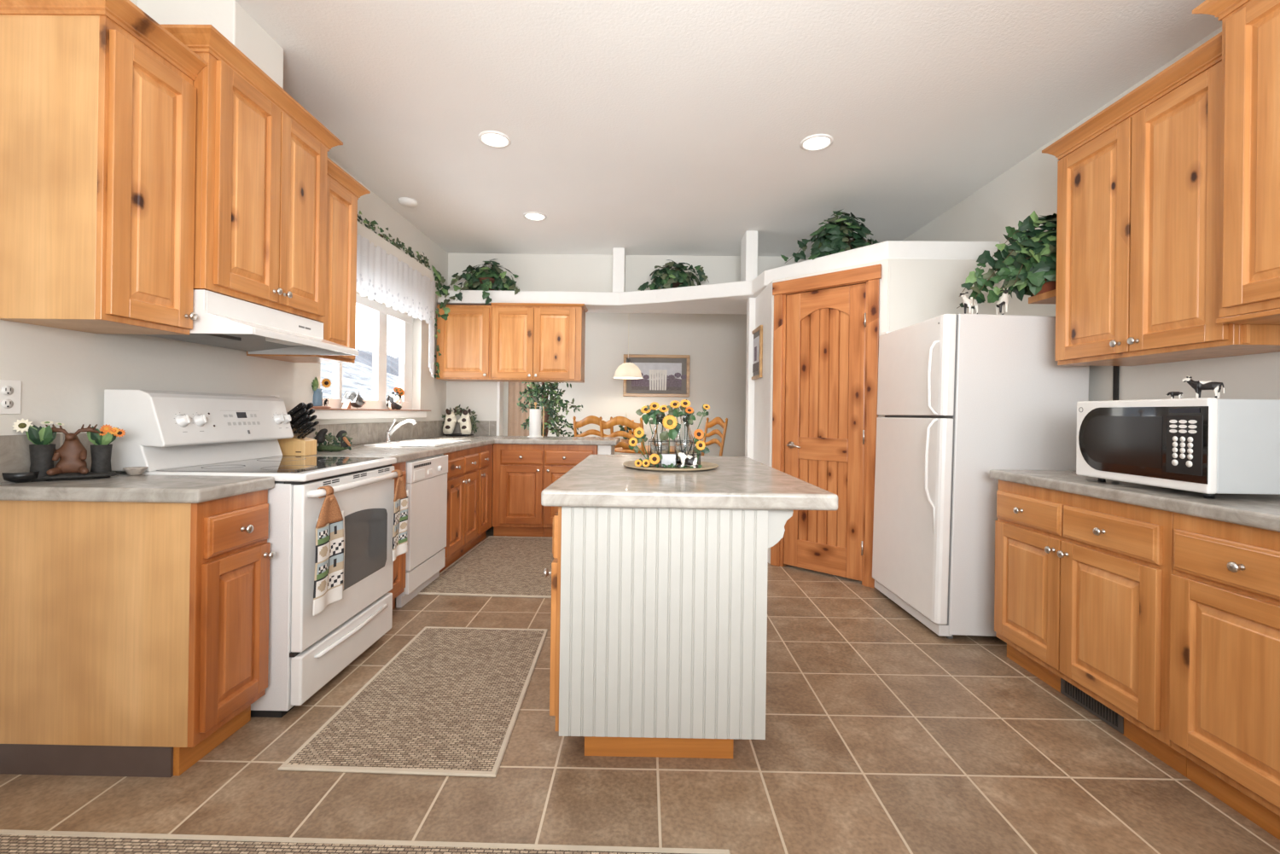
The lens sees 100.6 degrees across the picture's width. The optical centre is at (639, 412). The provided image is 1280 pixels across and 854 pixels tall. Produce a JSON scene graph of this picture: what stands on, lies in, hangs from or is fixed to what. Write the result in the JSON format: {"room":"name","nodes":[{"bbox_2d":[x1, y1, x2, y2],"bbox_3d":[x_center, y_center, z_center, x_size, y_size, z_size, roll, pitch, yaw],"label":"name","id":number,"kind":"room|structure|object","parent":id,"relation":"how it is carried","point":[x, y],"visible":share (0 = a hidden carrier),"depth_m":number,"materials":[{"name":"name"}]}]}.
{"room":"kitchen","nodes":[
{"label":"kitchen","id":0,"kind":"room"},
{"bbox_2d":[0,0,448,484],"bbox_3d":[-2.175,-0.272,1.355,0.140,2.880,8.870,1,0,1],"label":"wall","id":1,"kind":"structure","parent":0,"point":[64,375],"depth_m":2.31,"materials":[{"name":"paint"}]},
{"bbox_2d":[0,379,21,414],"bbox_3d":[-2.098,-0.052,1.761,0.010,0.114,0.080,1,0,1],"label":"wall outlet","id":2,"kind":"object","parent":1,"relation":"attached to","point":[10,391],"visible":1,"depth_m":1.77,"materials":[{"name":"white plastic"}]},
{"bbox_2d":[0,432,93,483],"bbox_3d":[-2.102,0.153,1.685,0.010,0.157,0.732,1,0,1],"label":"trim","id":3,"kind":"structure","parent":1,"relation":"attached to","point":[14,450],"depth_m":1.79,"materials":[{"name":"tile"}]},
{"bbox_2d":[0,0,207,334],"bbox_3d":[-1.882,-0.828,1.855,0.417,1.052,0.387,1,0,1],"label":"upper cabinet","id":4,"kind":"object","parent":1,"relation":"attached to","point":[98,98],"visible":1,"depth_m":1.72,"materials":[{"name":"brown wood"}]},
{"bbox_2d":[160,24,343,322],"bbox_3d":[-1.847,-0.972,2.434,0.472,0.982,0.872,1,0,1],"label":"upper cabinet","id":5,"kind":"object","parent":1,"relation":"attached to","point":[260,182],"visible":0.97,"depth_m":2.27,"materials":[{"name":"brown wood"}]},
{"bbox_2d":[136,0,283,88],"bbox_3d":[-1.874,-1.567,2.339,0.410,0.280,0.300,1,0,1],"label":"chase","id":6,"kind":"structure","parent":5,"relation":"on","point":[228,17],"depth_m":2.19,"materials":[{"name":"paint"}]},
{"bbox_2d":[141,289,358,355],"bbox_3d":[-1.782,-0.392,2.434,0.582,0.170,0.762,1,0,1],"label":"range hood","id":7,"kind":"object","parent":5,"relation":"attached to","point":[222,321],"visible":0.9,"depth_m":2.33,"materials":[{"name":"white metal"}]},
{"bbox_2d":[265,337,305,345],"bbox_3d":[-1.599,-0.325,2.411,0.090,0.020,0.160,1,0,1],"label":"lamp","id":8,"kind":"object","parent":7,"relation":"attached to","point":[270,340],"depth_m":2.38,"materials":[{"name":"white plastic"}]},
{"bbox_2d":[246,157,370,363],"bbox_3d":[-1.872,-0.832,3.041,0.415,1.062,0.442,1,0,1],"label":"upper cabinet","id":9,"kind":"object","parent":1,"relation":"attached to","point":[343,191],"visible":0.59,"depth_m":3.02,"materials":[{"name":"brown wood"}]},
{"bbox_2d":[308,409,426,419],"bbox_3d":[-2.095,0.012,4.144,0.125,0.063,1.810,1,0,1],"label":"trim","id":10,"kind":"structure","parent":1,"relation":"attached to","point":[321,414],"depth_m":3.93,"materials":[{"name":"paint"}]},
{"bbox_2d":[308,407,430,411],"bbox_3d":[-2.075,-0.024,4.189,0.115,0.008,1.860,1,0,1],"label":"board","id":11,"kind":"object","parent":10,"relation":"on","point":[311,408],"visible":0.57,"depth_m":3.90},
{"bbox_2d":[311,377,331,408],"bbox_3d":[-2.074,-0.133,3.439,0.091,0.214,0.192,1,0,1],"label":"pitcher vase","id":12,"kind":"object","parent":11,"relation":"on","point":[317,395],"visible":0.89,"depth_m":3.41,"materials":[{"name":"blue ceramic"}]},
{"bbox_2d":[341,390,366,408],"bbox_3d":[-2.074,-0.090,3.846,0.126,0.136,0.234,1,0,1],"label":"figurine","id":13,"kind":"object","parent":11,"relation":"on","point":[352,398],"visible":1,"depth_m":3.80,"materials":[{"name":"ceramic"}]},
{"bbox_2d":[385,386,404,409],"bbox_3d":[-2.057,-0.125,4.457,0.142,0.194,0.179,1,0,-17],"label":"figurine","id":14,"kind":"object","parent":11,"relation":"on","point":[393,401],"visible":1,"depth_m":4.43,"materials":[{"name":"white ceramic"}]},
{"bbox_2d":[322,293,413,409],"bbox_3d":[-2.181,-0.468,4.245,0.060,0.880,1.550,1,0,1],"label":"window","id":15,"kind":"structure","parent":1,"relation":"in","point":[381,313],"depth_m":4.44,"materials":[{"name":"paint"}]},
{"bbox_2d":[306,420,444,446],"bbox_3d":[-2.079,0.157,4.249,0.010,0.157,2.820,1,0,1],"label":"trim","id":16,"kind":"structure","parent":1,"relation":"attached to","point":[361,433],"depth_m":4.23,"materials":[{"name":"stone"}]},
{"bbox_2d":[356,221,435,377],"bbox_3d":[-2.003,-0.833,4.189,0.130,0.995,1.740,1,0,1],"label":"window valance","id":17,"kind":"object","parent":1,"relation":"attached to","point":[386,274],"visible":0.79,"depth_m":4.24,"materials":[{"name":"fabric"}]},
{"bbox_2d":[357,210,445,378],"bbox_3d":[-1.975,-0.886,4.164,0.168,1.109,1.985,1,0,1],"label":"ivy garland","id":18,"kind":"object","parent":17,"relation":"on","point":[438,277],"visible":0.63,"depth_m":4.83,"materials":[{"name":"green plant"}]},
{"bbox_2d":[500,312,746,456],"bbox_3d":[0.162,-0.233,7.659,4.700,2.880,0.120,1,0,1],"label":"wall","id":19,"kind":"structure","parent":0,"point":[716,344],"depth_m":7.60,"materials":[{"name":"paint"}]},
{"bbox_2d":[507,381,532,436],"bbox_3d":[-1.736,-0.104,7.496,0.431,2.492,0.024,1,0,1],"label":"curtain","id":20,"kind":"object","parent":19,"relation":"hanging from","point":[515,417],"visible":0.23,"depth_m":7.49,"materials":[{"name":"beige fabric"}]},
{"bbox_2d":[622,354,690,397],"bbox_3d":[0.236,-0.529,7.585,0.945,0.600,0.025,1,0,1],"label":"framed picture","id":21,"kind":"object","parent":19,"relation":"attached to","point":[663,375],"visible":0.92,"depth_m":7.58},
{"bbox_2d":[631,362,686,390],"bbox_3d":[0.268,-0.518,7.582,0.820,0.391,0.006,1,0,1],"label":"painting","id":22,"kind":"object","parent":21,"relation":"attached to","point":[656,376],"depth_m":7.58},
{"bbox_2d":[446,253,809,523],"bbox_3d":[0.215,-0.234,5.709,4.560,2.880,0.120,1,0,1],"label":"wall","id":23,"kind":"structure","parent":0,"point":[536,272],"depth_m":5.66,"materials":[{"name":"paint"}]},
{"bbox_2d":[436,304,496,381],"bbox_3d":[-1.767,-0.709,5.474,0.548,0.747,0.382,1,0,1],"label":"upper cabinet","id":24,"kind":"object","parent":23,"relation":"attached to","point":[464,339],"visible":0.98,"depth_m":5.32,"materials":[{"name":"brown wood"}]},
{"bbox_2d":[452,420,496,436],"bbox_3d":[-1.794,0.163,5.661,0.530,0.157,0.010,1,0,1],"label":"backsplash","id":25,"kind":"structure","parent":23,"relation":"attached to","point":[485,427],"depth_m":5.66,"materials":[{"name":"stone"}]},
{"bbox_2d":[496,381,503,436],"bbox_3d":[-1.503,-0.425,5.724,0.030,1.343,0.144,1,0,1],"label":"trim","id":26,"kind":"structure","parent":23,"relation":"attached to","point":[500,384],"depth_m":5.66,"materials":[{"name":"paint"}]},
{"bbox_2d":[490,302,587,383],"bbox_3d":[-1.024,-0.710,5.468,0.935,0.767,0.382,1,0,1],"label":"upper cabinet","id":27,"kind":"object","parent":23,"relation":"attached to","point":[532,342],"visible":1,"depth_m":5.31,"materials":[{"name":"brown wood"}]},
{"bbox_2d":[612,247,625,292],"bbox_3d":[-0.216,-1.450,5.529,0.120,0.460,0.250,1,0,1],"label":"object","id":28,"kind":"structure","parent":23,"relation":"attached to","point":[619,253],"depth_m":5.40,"materials":[{"name":"paint"}]},
{"bbox_2d":[587,310,746,314],"bbox_3d":[0.227,-1.147,5.710,4.560,0.135,0.120,1,0,1],"label":"trim","id":29,"kind":"structure","parent":23,"relation":"attached to","point":[598,311],"depth_m":5.70,"materials":[{"name":"paint"}]},
{"bbox_2d":[436,240,999,312],"bbox_3d":[0.217,-1.148,4.670,4.560,0.135,1.960,1,0,1],"label":"ledge","id":30,"kind":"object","parent":23,"relation":"on","point":[731,297],"depth_m":5.01,"materials":[{"name":"paint"}]},
{"bbox_2d":[439,258,519,319],"bbox_3d":[-1.612,-1.262,5.476,0.824,0.689,0.396,1,0,1],"label":"ivy plant","id":31,"kind":"object","parent":30,"relation":"on","point":[485,279],"visible":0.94,"depth_m":5.42,"materials":[{"name":"green plant"}]},
{"bbox_2d":[637,259,709,290],"bbox_3d":[0.337,-1.366,5.423,0.722,0.372,0.350,1,0,1],"label":"ivy plant","id":32,"kind":"object","parent":30,"relation":"on","point":[667,278],"visible":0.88,"depth_m":5.33,"materials":[{"name":"green plant"}]},
{"bbox_2d":[780,209,878,262],"bbox_3d":[1.517,-1.368,4.212,0.738,0.459,0.447,1,0,1],"label":"ivy plant","id":33,"kind":"object","parent":30,"relation":"on","point":[834,239],"visible":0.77,"depth_m":4.09,"materials":[{"name":"green plant"}]},
{"bbox_2d":[0,523,1279,853],"bbox_3d":[0.154,1.240,2.272,4.820,0.080,10.950,1,0,1],"label":"floor","id":34,"kind":"structure","parent":0,"point":[886,733],"depth_m":1.73,"materials":[{"name":"tile"}]},
{"bbox_2d":[0,488,275,777],"bbox_3d":[-1.736,0.730,1.877,0.714,0.889,0.325,1,0,1],"label":"base cabinet","id":35,"kind":"object","parent":34,"relation":"on","point":[134,637],"visible":0.98,"depth_m":1.72,"materials":[{"name":"brown wood"}]},
{"bbox_2d":[0,474,274,503],"bbox_3d":[-1.747,0.262,1.865,0.696,0.046,0.356,1,0,1],"label":"countertop","id":36,"kind":"structure","parent":35,"relation":"on","point":[120,488],"depth_m":1.71,"materials":[{"name":"stone"}]},
{"bbox_2d":[2,418,125,482],"bbox_3d":[-2.010,0.127,1.862,0.303,0.215,0.118,1,0,-35],"label":"flower ornament","id":37,"kind":"object","parent":36,"relation":"on","point":[72,464],"visible":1,"depth_m":1.85,"materials":[{"name":"green plant"}]},
{"bbox_2d":[103,389,398,717],"bbox_3d":[-1.663,0.545,2.431,0.835,1.262,0.764,1,0,1],"label":"range","id":38,"kind":"object","parent":34,"relation":"on","point":[168,433],"visible":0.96,"depth_m":2.21,"materials":[{"name":"white metal"}]},
{"bbox_2d":[142,456,396,482],"bbox_3d":[-1.624,0.247,2.431,0.675,0.033,0.764,1,0,1],"label":"cooktop","id":39,"kind":"object","parent":38,"relation":"in","point":[282,468],"depth_m":2.28,"materials":[{"name":"grey ceramic"}]},
{"bbox_2d":[312,485,344,616],"bbox_3d":[-1.258,0.534,2.138,0.055,0.484,0.216,1,0,1],"label":"kitchen towel","id":40,"kind":"object","parent":38,"relation":"hanging from","point":[329,561],"visible":0.98,"depth_m":2.13,"materials":[{"name":"fabric"}]},
{"bbox_2d":[390,469,408,561],"bbox_3d":[-1.253,0.518,2.752,0.055,0.449,0.194,1,0,1],"label":"kitchen towel","id":41,"kind":"object","parent":38,"relation":"hanging from","point":[401,495],"visible":1,"depth_m":2.75,"materials":[{"name":"fabric"}]},
{"bbox_2d":[0,829,730,853],"bbox_3d":[-0.905,1.180,1.155,2.316,0.010,0.654,1,0,1],"label":"rug","id":42,"kind":"object","parent":34,"relation":"on","point":[11,841],"visible":1,"depth_m":1.44,"materials":[{"name":"carpet"}]},
{"bbox_2d":[387,461,406,609],"bbox_3d":[-1.742,0.732,3.022,0.681,0.889,0.385,1,0,1],"label":"base cabinet","id":43,"kind":"object","parent":34,"relation":"on","point":[398,578],"visible":0.16,"depth_m":3.12,"materials":[{"name":"brown wood"}]},
{"bbox_2d":[277,626,547,777],"bbox_3d":[-0.828,1.182,2.327,0.727,0.010,1.183,1,0,1],"label":"rug","id":44,"kind":"object","parent":34,"relation":"on","point":[449,702],"visible":1,"depth_m":2.10,"materials":[{"name":"carpet"}]},
{"bbox_2d":[395,453,448,607],"bbox_3d":[-1.679,0.735,3.519,0.618,0.885,0.600,1,0,1],"label":"dishwasher","id":45,"kind":"object","parent":34,"relation":"on","point":[427,477],"visible":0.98,"depth_m":3.44,"materials":[{"name":"white metal"}]},
{"bbox_2d":[439,447,478,572],"bbox_3d":[-1.715,0.734,4.217,0.714,0.889,0.775,1,0,1],"label":"base cabinet","id":46,"kind":"object","parent":34,"relation":"on","point":[462,474],"visible":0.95,"depth_m":4.16,"materials":[{"name":"brown wood"}]},
{"bbox_2d":[470,444,492,549],"bbox_3d":[-1.709,0.735,4.830,0.714,0.889,0.446,1,0,1],"label":"base cabinet","id":47,"kind":"object","parent":34,"relation":"on","point":[485,468],"visible":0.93,"depth_m":4.77,"materials":[{"name":"brown wood"}]},
{"bbox_2d":[418,536,554,598],"bbox_3d":[-0.901,1.184,4.229,1.144,0.010,1.642,1,0,1],"label":"rug","id":48,"kind":"object","parent":34,"relation":"on","point":[503,567],"visible":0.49,"depth_m":3.95,"materials":[{"name":"carpet"}]},
{"bbox_2d":[492,443,544,536],"bbox_3d":[-1.158,0.743,5.328,0.483,0.889,0.664,1,0,1],"label":"base cabinet","id":49,"kind":"object","parent":34,"relation":"on","point":[518,469],"visible":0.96,"depth_m":5.03,"materials":[{"name":"brown wood"}]},
{"bbox_2d":[517,382,582,436],"bbox_3d":[-1.136,0.249,6.904,0.850,1.881,0.622,1,0,25],"label":"artificial tree","id":50,"kind":"object","parent":34,"relation":"on","point":[549,420],"visible":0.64,"depth_m":6.83,"materials":[{"name":"green plant"}]},
{"bbox_2d":[542,444,597,536],"bbox_3d":[-0.663,0.749,5.323,0.503,0.889,0.664,1,0,1],"label":"base cabinet","id":51,"kind":"object","parent":34,"relation":"on","point":[558,459],"visible":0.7,"depth_m":5.03,"materials":[{"name":"brown wood"}]},
{"bbox_2d":[282,435,620,464],"bbox_3d":[-1.150,0.273,4.276,1.846,0.046,2.908,1,0,1],"label":"countertop","id":52,"kind":"structure","parent":51,"relation":"on","point":[403,454],"depth_m":4.18,"materials":[{"name":"stone"}]},
{"bbox_2d":[277,430,316,456],"bbox_3d":[-1.935,0.130,2.967,0.200,0.214,0.111,1,0,1],"label":"knife block","id":53,"kind":"object","parent":52,"relation":"on","point":[293,446],"visible":0.51,"depth_m":2.91,"materials":[{"name":"brown wood"}]},
{"bbox_2d":[314,428,352,452],"bbox_3d":[-1.890,0.175,3.272,0.239,0.158,0.124,1,0,1],"label":"figurine group","id":54,"kind":"object","parent":52,"relation":"on","point":[345,444],"visible":0.96,"depth_m":3.25,"materials":[{"name":"green ceramic"}]},
{"bbox_2d":[378,418,416,442],"bbox_3d":[-1.910,0.144,4.237,0.258,0.189,0.220,1,0,1],"label":"faucet","id":55,"kind":"object","parent":52,"relation":"on","point":[387,434],"visible":0.92,"depth_m":4.22,"materials":[{"name":"silver metal"}]},
{"bbox_2d":[364,439,471,447],"bbox_3d":[-1.722,0.325,4.205,0.510,0.185,0.800,1,0,1],"label":"sink","id":56,"kind":"object","parent":52,"relation":"in","point":[416,443],"visible":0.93,"depth_m":4.19,"materials":[{"name":"white ceramic"}]},
{"bbox_2d":[442,404,479,436],"bbox_3d":[-1.883,0.074,5.513,0.416,0.333,0.148,1,0,1],"label":"figurine","id":57,"kind":"object","parent":52,"relation":"on","point":[465,421],"visible":1,"depth_m":5.47,"materials":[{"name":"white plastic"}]},
{"bbox_2d":[527,401,544,437],"bbox_3d":[-1.073,0.070,5.470,0.171,0.364,0.164,1,0,1],"label":"paper towel holder","id":58,"kind":"object","parent":52,"relation":"on","point":[535,403],"visible":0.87,"depth_m":5.46,"materials":[{"name":"paint"}]},
{"bbox_2d":[529,408,541,436],"bbox_3d":[-1.077,0.100,5.470,0.120,0.275,0.120,1,0,1],"label":"paper towel roll","id":59,"kind":"object","parent":58,"relation":"on","point":[535,415],"visible":0.99,"depth_m":5.42,"materials":[{"name":"white paper"}]},
{"bbox_2d":[572,415,613,436],"bbox_3d":[-0.480,0.615,6.376,0.496,1.165,0.549,1,0,17],"label":"dining chair","id":60,"kind":"object","parent":34,"relation":"on","point":[590,419],"visible":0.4,"depth_m":6.14,"materials":[{"name":"brown wood"}]},
{"bbox_2d":[599,416,645,454],"bbox_3d":[-0.106,0.619,5.976,0.536,1.165,0.549,1,0,26],"label":"dining chair","id":61,"kind":"object","parent":34,"relation":"on","point":[623,421],"visible":0.38,"depth_m":5.74,"materials":[{"name":"brown wood"}]},
{"bbox_2d":[614,445,674,455],"bbox_3d":[0.170,0.828,6.747,1.170,0.757,1.170,1,0,1],"label":"dining table","id":62,"kind":"object","parent":34,"relation":"on","point":[647,447],"visible":0.15,"depth_m":6.38,"materials":[{"name":"brown wood"}]},
{"bbox_2d":[543,506,793,758],"bbox_3d":[0.094,0.756,2.431,0.850,0.887,1.335,1,0,1],"label":"kitchen island","id":63,"kind":"object","parent":34,"relation":"on","point":[659,615],"visible":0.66,"depth_m":1.76,"materials":[{"name":"white wood"}]},
{"bbox_2d":[541,454,837,510],"bbox_3d":[0.167,0.286,2.489,0.967,0.053,1.538,1,0,1],"label":"island countertop","id":64,"kind":"structure","parent":63,"relation":"on","point":[597,480],"depth_m":1.82,"materials":[{"name":"stone"}]},
{"bbox_2d":[622,459,718,471],"bbox_3d":[0.145,0.251,2.528,0.456,0.016,0.456,1,0,1],"label":"serving tray","id":65,"kind":"object","parent":64,"relation":"on","point":[706,466],"visible":0.59,"depth_m":2.39,"materials":[{"name":"brown wood"}]},
{"bbox_2d":[660,453,676,467],"bbox_3d":[0.131,0.219,2.446,0.072,0.062,0.012,1,0,1],"label":"metal plaque","id":66,"kind":"object","parent":65,"relation":"on","point":[667,459],"visible":0.92,"depth_m":2.44,"materials":[{"name":"metal"}]},
{"bbox_2d":[648,416,700,466],"bbox_3d":[0.161,0.132,2.513,0.243,0.234,0.124,1,0,1],"label":"carrier","id":67,"kind":"object","parent":65,"relation":"on","point":[674,440],"visible":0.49,"depth_m":2.45,"materials":[{"name":"black metal"}]},
{"bbox_2d":[650,413,669,465],"bbox_3d":[0.093,0.126,2.514,0.089,0.238,0.089,1,0,1],"label":"milk bottle","id":68,"kind":"object","parent":67,"relation":"in","point":[659,428],"visible":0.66,"depth_m":2.49,"materials":[{"name":"clear glass"}]},
{"bbox_2d":[635,405,653,435],"bbox_3d":[0.036,0.097,2.510,0.108,0.268,0.053,1,0,-29],"label":"sunflower","id":69,"kind":"object","parent":68,"relation":"in","point":[646,417],"visible":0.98,"depth_m":2.50,"materials":[{"name":"yellow plant"}]},
{"bbox_2d":[659,414,681,453],"bbox_3d":[0.140,0.125,2.445,0.099,0.234,0.056,1,0,1],"label":"sunflower","id":70,"kind":"object","parent":67,"relation":"attached to","point":[670,422],"visible":0.99,"depth_m":2.43,"materials":[{"name":"yellow plant"}]},
{"bbox_2d":[674,414,693,465],"bbox_3d":[0.211,0.127,2.513,0.089,0.238,0.089,1,0,1],"label":"milk bottle","id":71,"kind":"object","parent":67,"relation":"in","point":[684,434],"visible":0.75,"depth_m":2.48,"materials":[{"name":"clear glass"}]},
{"bbox_2d":[666,400,680,423],"bbox_3d":[0.166,0.086,2.508,0.086,0.292,0.058,1,0,1],"label":"sunflower","id":72,"kind":"object","parent":71,"relation":"in","point":[675,412],"visible":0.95,"depth_m":2.50,"materials":[{"name":"yellow plant"}]},
{"bbox_2d":[677,449,698,468],"bbox_3d":[0.219,0.211,2.433,0.095,0.082,0.065,1,0,1],"label":"cow figurine","id":73,"kind":"object","parent":65,"relation":"on","point":[687,460],"visible":0.98,"depth_m":2.41,"materials":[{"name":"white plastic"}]},
{"bbox_2d":[701,417,727,456],"bbox_3d":[0.758,0.632,6.763,0.549,1.165,0.496,1,0,-24],"label":"dining chair","id":74,"kind":"object","parent":34,"relation":"on","point":[716,421],"visible":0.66,"depth_m":6.84,"materials":[{"name":"brown wood"}]},
{"bbox_2d":[872,314,1089,639],"bbox_3d":[1.964,0.347,3.237,0.826,1.762,0.820,2,0,1],"label":"refrigerator","id":75,"kind":"object","parent":34,"relation":"on","point":[962,398],"visible":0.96,"depth_m":2.83,"materials":[{"name":"white metal"}]},
{"bbox_2d":[960,291,978,314],"bbox_3d":[1.802,-0.599,2.909,0.154,0.119,0.050,1,0,-28],"label":"cow figurine","id":76,"kind":"object","parent":75,"relation":"on","point":[970,302],"visible":0.95,"depth_m":2.89,"materials":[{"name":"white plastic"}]},
{"bbox_2d":[995,288,1011,314],"bbox_3d":[1.958,-0.600,2.870,0.052,0.124,0.161,1,0,22],"label":"cow figurine","id":77,"kind":"object","parent":75,"relation":"on","point":[1003,301],"visible":0.98,"depth_m":2.85,"materials":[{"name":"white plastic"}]},
{"bbox_2d":[994,479,1186,777],"bbox_3d":[2.088,0.781,2.221,0.714,0.889,0.882,1,0,1],"label":"base cabinet","id":78,"kind":"object","parent":34,"relation":"on","point":[1082,589],"visible":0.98,"depth_m":2.07,"materials":[{"name":"brown wood"}]},
{"bbox_2d":[1060,677,1123,734],"bbox_3d":[1.829,1.173,2.162,0.010,0.090,0.300,1,0,1],"label":"floor vent","id":79,"kind":"object","parent":78,"relation":"attached to","point":[1095,707],"visible":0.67,"depth_m":2.14,"materials":[{"name":"metal"}]},
{"bbox_2d":[1169,512,1279,840],"bbox_3d":[2.080,0.780,1.328,0.714,0.889,0.900,1,0,1],"label":"base cabinet","id":80,"kind":"object","parent":34,"relation":"on","point":[1224,700],"visible":0.97,"depth_m":1.60,"materials":[{"name":"brown wood"}]},
{"bbox_2d":[989,469,1279,532],"bbox_3d":[2.100,0.312,1.777,0.680,0.046,1.832,1,0,1],"label":"countertop","id":81,"kind":"structure","parent":80,"relation":"on","point":[1261,511],"depth_m":1.85,"materials":[{"name":"stone"}]},
{"bbox_2d":[1076,397,1279,498],"bbox_3d":[2.063,0.121,1.998,0.417,0.335,0.548,1,0,2],"label":"microwave oven","id":82,"kind":"object","parent":81,"relation":"on","point":[1209,446],"visible":1,"depth_m":1.80,"materials":[{"name":"white plastic"}]},
{"bbox_2d":[1181,375,1224,398],"bbox_3d":[2.035,-0.095,1.921,0.037,0.087,0.112,1,0,-25],"label":"cow figurine","id":83,"kind":"object","parent":82,"relation":"on","point":[1198,386],"visible":0.95,"depth_m":1.91,"materials":[{"name":"ceramic"}]},
{"bbox_2d":[235,0,1221,256],"bbox_3d":[0.193,-1.720,2.276,4.820,0.080,10.950,1,0,1],"label":"ceiling","id":84,"kind":"structure","parent":0,"point":[642,127],"depth_m":2.85,"materials":[{"name":"paint"}]},
{"bbox_2d":[477,130,511,147],"bbox_3d":[-0.898,-1.688,3.286,0.196,0.010,0.196,1,0,1],"label":"recessed light","id":85,"kind":"object","parent":84,"relation":"in","point":[491,138],"visible":1,"depth_m":3.28,"materials":[{"name":"paint"}]},
{"bbox_2d":[523,211,546,221],"bbox_3d":[-0.902,-1.686,4.566,0.196,0.010,0.196,1,0,1],"label":"recessed light","id":86,"kind":"object","parent":84,"relation":"in","point":[534,216],"visible":1,"depth_m":4.56,"materials":[{"name":"paint"}]},
{"bbox_2d":[613,324,642,378],"bbox_3d":[-0.145,-1.060,6.803,0.380,1.235,0.380,1,0,1],"label":"pendant lamp","id":87,"kind":"object","parent":84,"relation":"hanging from","point":[626,370],"visible":0.99,"depth_m":6.69,"materials":[{"name":"glass"}]},
{"bbox_2d":[800,133,833,151],"bbox_3d":[1.087,-1.661,3.273,0.196,0.010,0.196,1,0,1],"label":"recessed light","id":88,"kind":"object","parent":84,"relation":"in","point":[817,142],"visible":1,"depth_m":3.26,"materials":[{"name":"paint"}]},
{"bbox_2d":[744,280,772,563],"bbox_3d":[1.080,0.073,4.661,0.168,2.285,0.758,1,0,1],"label":"wall","id":89,"kind":"structure","parent":0,"point":[759,308],"depth_m":4.70,"materials":[{"name":"paint"}]},
{"bbox_2d":[740,230,758,281],"bbox_3d":[1.024,-1.435,4.983,0.110,0.460,0.260,1,0,1],"label":"trim","id":90,"kind":"structure","parent":89,"relation":"attached to","point":[749,241],"depth_m":4.85,"materials":[{"name":"paint"}]},
{"bbox_2d":[751,325,762,379],"bbox_3d":[1.050,-0.532,4.822,0.025,0.455,0.460,1,0,1],"label":"framed picture","id":91,"kind":"object","parent":89,"relation":"attached to","point":[758,332],"visible":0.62,"depth_m":4.71},
{"bbox_2d":[752,335,759,372],"bbox_3d":[1.049,-0.525,4.822,0.004,0.310,0.300,1,0,1],"label":"painting","id":92,"kind":"object","parent":91,"relation":"attached to","point":[756,339],"depth_m":4.79},
{"bbox_2d":[768,259,890,564],"bbox_3d":[1.419,0.076,4.015,0.905,2.285,0.110,1,0,43],"label":"wall","id":93,"kind":"structure","parent":0,"point":[883,282],"depth_m":3.72,"materials":[{"name":"paint"}]},
{"bbox_2d":[783,283,866,581],"bbox_3d":[1.362,0.134,3.975,0.620,2.124,0.104,1,0,43],"label":"door","id":94,"kind":"structure","parent":93,"relation":"in","point":[825,345],"depth_m":3.97,"materials":[{"name":"brown wood"}]},
{"bbox_2d":[770,263,881,588],"bbox_3d":[1.391,0.091,4.011,0.834,2.255,0.128,1,0,43],"label":"trim","id":95,"kind":"structure","parent":93,"relation":"attached to","point":[871,275],"depth_m":3.77,"materials":[{"name":"brown wood"}]},
{"bbox_2d":[887,259,1000,331],"bbox_3d":[2.087,0.085,3.724,0.771,2.285,0.116,1,0,1],"label":"wall","id":96,"kind":"structure","parent":0,"point":[921,290],"depth_m":3.67,"materials":[{"name":"paint"}]},
{"bbox_2d":[902,26,1279,401],"bbox_3d":[2.523,-0.209,2.228,0.120,2.880,10.700,1,0,1],"label":"wall","id":97,"kind":"structure","parent":0,"point":[1030,185],"depth_m":3.17,"materials":[{"name":"paint"}]},
{"bbox_2d":[1028,289,1056,304],"bbox_3d":[2.314,-0.624,2.823,0.300,0.036,0.285,1,0,1],"label":"wall shelf","id":98,"kind":"object","parent":97,"relation":"attached to","point":[1049,297],"visible":0.29,"depth_m":2.88,"materials":[{"name":"brown wood"}]},
{"bbox_2d":[956,210,1057,308],"bbox_3d":[2.135,-0.826,2.889,0.706,0.502,0.399,1,0,1],"label":"ivy plant","id":99,"kind":"object","parent":98,"relation":"on","point":[1027,266],"visible":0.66,"depth_m":2.84,"materials":[{"name":"green plant"}]},
{"bbox_2d":[1112,366,1119,400],"bbox_3d":[2.455,0.006,2.743,0.010,0.570,0.024,1,0,1],"label":"cable cover","id":100,"kind":"object","parent":97,"relation":"attached to","point":[1116,369],"visible":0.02,"depth_m":2.74,"materials":[{"name":"plastic"}]},
{"bbox_2d":[1041,31,1279,366],"bbox_3d":[2.258,-0.791,2.297,0.422,1.107,0.852,1,0,1],"label":"upper cabinet","id":101,"kind":"object","parent":97,"relation":"attached to","point":[1138,224],"visible":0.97,"depth_m":2.19,"materials":[{"name":"brown wood"}]},
{"bbox_2d":[1192,0,1279,324],"bbox_3d":[2.218,-0.877,1.482,0.489,1.137,0.852,1,0,1],"label":"upper cabinet","id":102,"kind":"object","parent":97,"relation":"attached to","point":[1249,233],"visible":1,"depth_m":1.76,"materials":[{"name":"brown wood"}]},
{"label":"outside","id":103,"kind":"structure","parent":0,"visible":0},
{"bbox_2d":[354,349,399,376],"bbox_3d":[-73.970,-9.881,100.686,30.000,24.482,240.000,1,0,1],"label":"mountain ridge","id":104,"kind":"object","parent":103,"point":[364,357],"visible":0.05,"depth_m":156.63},
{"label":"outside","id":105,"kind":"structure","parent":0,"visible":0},
{"bbox_2d":[320,361,398,401],"bbox_3d":[-22.160,-2.232,34.705,31.000,8.766,81.000,1,0,1],"label":"hillside","id":106,"kind":"structure","parent":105,"point":[356,376],"depth_m":52.08,"materials":[{"name":"white"}]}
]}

